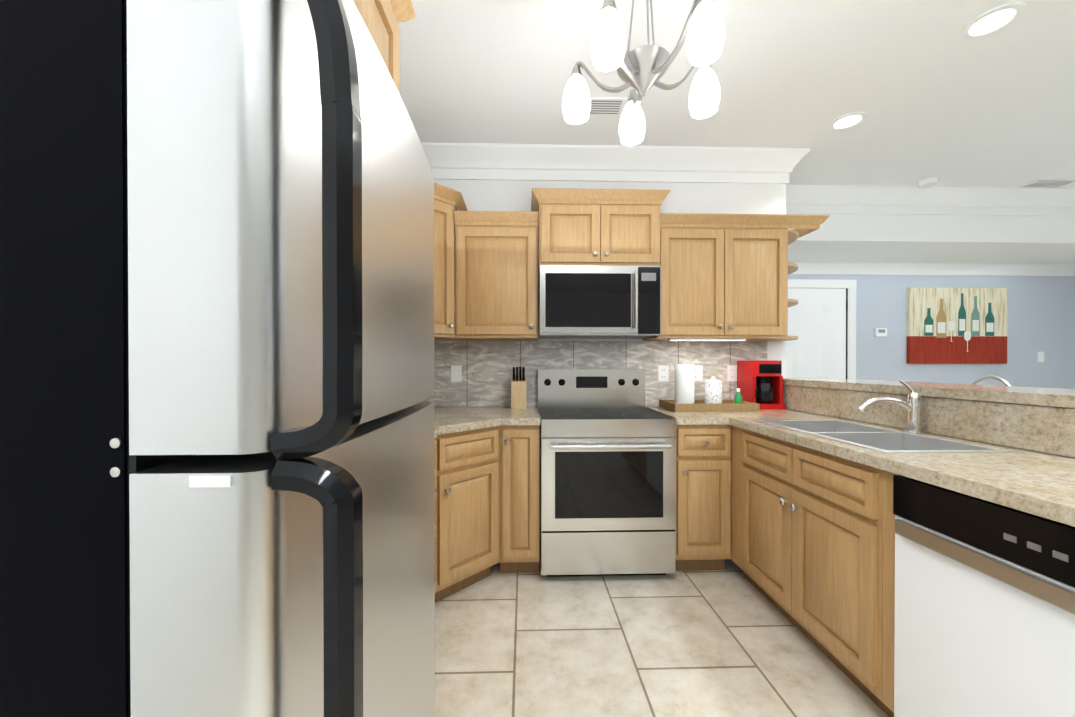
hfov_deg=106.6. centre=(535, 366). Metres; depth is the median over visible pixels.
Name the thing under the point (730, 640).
floor
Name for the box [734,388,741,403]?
soap bottle
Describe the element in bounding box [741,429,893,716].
base cabinet
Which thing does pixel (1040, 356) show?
light switch
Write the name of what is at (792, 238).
shelf
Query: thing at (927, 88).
ceiling
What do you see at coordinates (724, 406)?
wicker tray
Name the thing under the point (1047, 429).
backsplash
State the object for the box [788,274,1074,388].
wall
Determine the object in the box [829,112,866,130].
recessed light
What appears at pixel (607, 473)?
range
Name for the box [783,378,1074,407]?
bar
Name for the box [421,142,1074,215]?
crown molding
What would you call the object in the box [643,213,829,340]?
upper cabinet
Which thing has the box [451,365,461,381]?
electrical outlet
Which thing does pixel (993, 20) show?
recessed light
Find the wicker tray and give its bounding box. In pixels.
[659,400,758,411]
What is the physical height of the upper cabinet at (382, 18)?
0.475 m
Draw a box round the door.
[785,288,847,378]
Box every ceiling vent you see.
[589,97,626,115]
[1018,179,1074,187]
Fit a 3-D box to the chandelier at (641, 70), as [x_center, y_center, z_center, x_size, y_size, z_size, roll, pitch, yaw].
[0.389,-1.229,1.425,0.570,0.590,0.564,0,0,-2]
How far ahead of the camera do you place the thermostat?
4.32 m
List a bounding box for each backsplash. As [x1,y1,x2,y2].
[424,341,766,405]
[783,385,1074,457]
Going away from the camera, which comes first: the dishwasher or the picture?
the dishwasher
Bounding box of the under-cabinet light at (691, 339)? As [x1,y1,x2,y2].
[668,338,745,340]
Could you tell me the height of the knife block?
0.282 m
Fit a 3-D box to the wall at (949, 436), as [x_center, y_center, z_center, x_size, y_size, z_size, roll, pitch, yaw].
[1.815,0.677,1.289,0.120,1.080,3.278,0,0,-2]
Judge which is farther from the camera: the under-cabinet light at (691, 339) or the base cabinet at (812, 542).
the under-cabinet light at (691, 339)
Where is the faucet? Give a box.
[858,380,923,433]
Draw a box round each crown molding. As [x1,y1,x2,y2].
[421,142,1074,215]
[788,262,1074,275]
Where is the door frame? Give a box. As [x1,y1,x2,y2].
[788,279,856,378]
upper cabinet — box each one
[353,0,415,93]
[434,182,467,340]
[453,211,538,340]
[531,188,669,272]
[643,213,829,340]
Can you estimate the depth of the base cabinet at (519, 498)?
2.25 m
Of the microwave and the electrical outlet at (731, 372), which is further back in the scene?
the electrical outlet at (731, 372)
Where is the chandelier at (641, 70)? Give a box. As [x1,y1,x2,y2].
[562,0,724,145]
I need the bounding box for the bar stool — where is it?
[972,375,1010,385]
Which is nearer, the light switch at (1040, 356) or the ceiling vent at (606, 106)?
the ceiling vent at (606, 106)
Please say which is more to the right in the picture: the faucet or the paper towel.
the faucet
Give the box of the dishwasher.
[893,475,1074,716]
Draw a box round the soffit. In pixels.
[786,213,1074,263]
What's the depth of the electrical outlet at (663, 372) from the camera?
2.89 m
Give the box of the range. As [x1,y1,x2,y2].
[538,369,676,576]
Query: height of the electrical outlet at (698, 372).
0.115 m
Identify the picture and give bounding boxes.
[907,288,1007,363]
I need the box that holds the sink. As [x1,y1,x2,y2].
[755,420,1013,452]
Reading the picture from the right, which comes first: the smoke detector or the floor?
the smoke detector
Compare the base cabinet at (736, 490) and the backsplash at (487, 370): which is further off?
the backsplash at (487, 370)
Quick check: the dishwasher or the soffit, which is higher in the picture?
the soffit
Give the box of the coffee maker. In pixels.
[737,361,785,408]
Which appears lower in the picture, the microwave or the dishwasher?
the dishwasher
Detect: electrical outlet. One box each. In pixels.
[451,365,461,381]
[658,365,668,380]
[694,365,702,380]
[727,365,736,380]
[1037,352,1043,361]
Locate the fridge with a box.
[0,0,434,716]
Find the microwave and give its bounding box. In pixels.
[538,265,660,338]
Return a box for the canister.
[704,376,721,403]
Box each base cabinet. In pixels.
[434,426,498,602]
[434,440,436,592]
[499,425,539,572]
[674,424,730,570]
[731,426,756,588]
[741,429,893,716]
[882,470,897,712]
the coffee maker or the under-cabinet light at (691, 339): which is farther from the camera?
the coffee maker
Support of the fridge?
on the floor
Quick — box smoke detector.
[918,177,939,187]
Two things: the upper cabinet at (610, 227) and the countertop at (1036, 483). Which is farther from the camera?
the upper cabinet at (610, 227)
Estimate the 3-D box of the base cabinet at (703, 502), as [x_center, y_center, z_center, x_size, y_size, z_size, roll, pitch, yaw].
[0.953,0.769,2.575,0.330,0.880,0.658,0,0,-2]
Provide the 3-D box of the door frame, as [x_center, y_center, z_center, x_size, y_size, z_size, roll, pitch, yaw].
[2.990,0.135,4.319,0.940,2.130,0.024,0,0,-2]
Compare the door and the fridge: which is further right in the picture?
the door
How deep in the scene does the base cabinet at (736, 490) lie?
2.24 m
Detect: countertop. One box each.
[434,406,540,438]
[645,406,830,424]
[729,417,1074,526]
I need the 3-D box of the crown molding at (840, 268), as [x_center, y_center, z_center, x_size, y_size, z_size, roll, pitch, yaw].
[4.120,-1.045,4.316,4.660,0.110,0.080,0,0,-2]
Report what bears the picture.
attached to the wall at (1041, 313)
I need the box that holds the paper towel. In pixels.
[675,359,693,403]
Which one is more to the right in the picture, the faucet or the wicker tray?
the faucet
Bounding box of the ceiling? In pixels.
[397,0,1074,187]
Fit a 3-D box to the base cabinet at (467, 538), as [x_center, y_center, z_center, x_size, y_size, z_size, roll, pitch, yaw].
[-0.662,0.770,2.404,0.905,0.880,0.909,0,0,-2]
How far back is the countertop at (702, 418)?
2.36 m
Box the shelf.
[764,230,797,340]
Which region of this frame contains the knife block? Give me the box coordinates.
[511,367,525,408]
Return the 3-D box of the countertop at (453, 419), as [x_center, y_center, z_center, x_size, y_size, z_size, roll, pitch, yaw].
[-0.532,0.313,1.947,1.140,0.040,1.810,0,0,-2]
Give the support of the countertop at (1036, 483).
on the base cabinet
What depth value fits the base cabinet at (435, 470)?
1.90 m
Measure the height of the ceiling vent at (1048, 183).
0.009 m
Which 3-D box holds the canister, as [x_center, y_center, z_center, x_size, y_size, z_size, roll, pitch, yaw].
[1.195,0.172,2.690,0.112,0.205,0.112,0,0,-2]
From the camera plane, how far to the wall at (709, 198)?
2.90 m
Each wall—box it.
[434,179,785,472]
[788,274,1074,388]
[790,385,1072,457]
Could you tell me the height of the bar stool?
1.161 m
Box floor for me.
[435,559,888,716]
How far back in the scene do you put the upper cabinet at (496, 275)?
2.53 m
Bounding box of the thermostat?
[874,328,886,336]
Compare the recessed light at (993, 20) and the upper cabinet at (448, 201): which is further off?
the upper cabinet at (448, 201)
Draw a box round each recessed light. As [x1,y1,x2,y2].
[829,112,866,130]
[960,2,1025,39]
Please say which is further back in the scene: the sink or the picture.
the picture

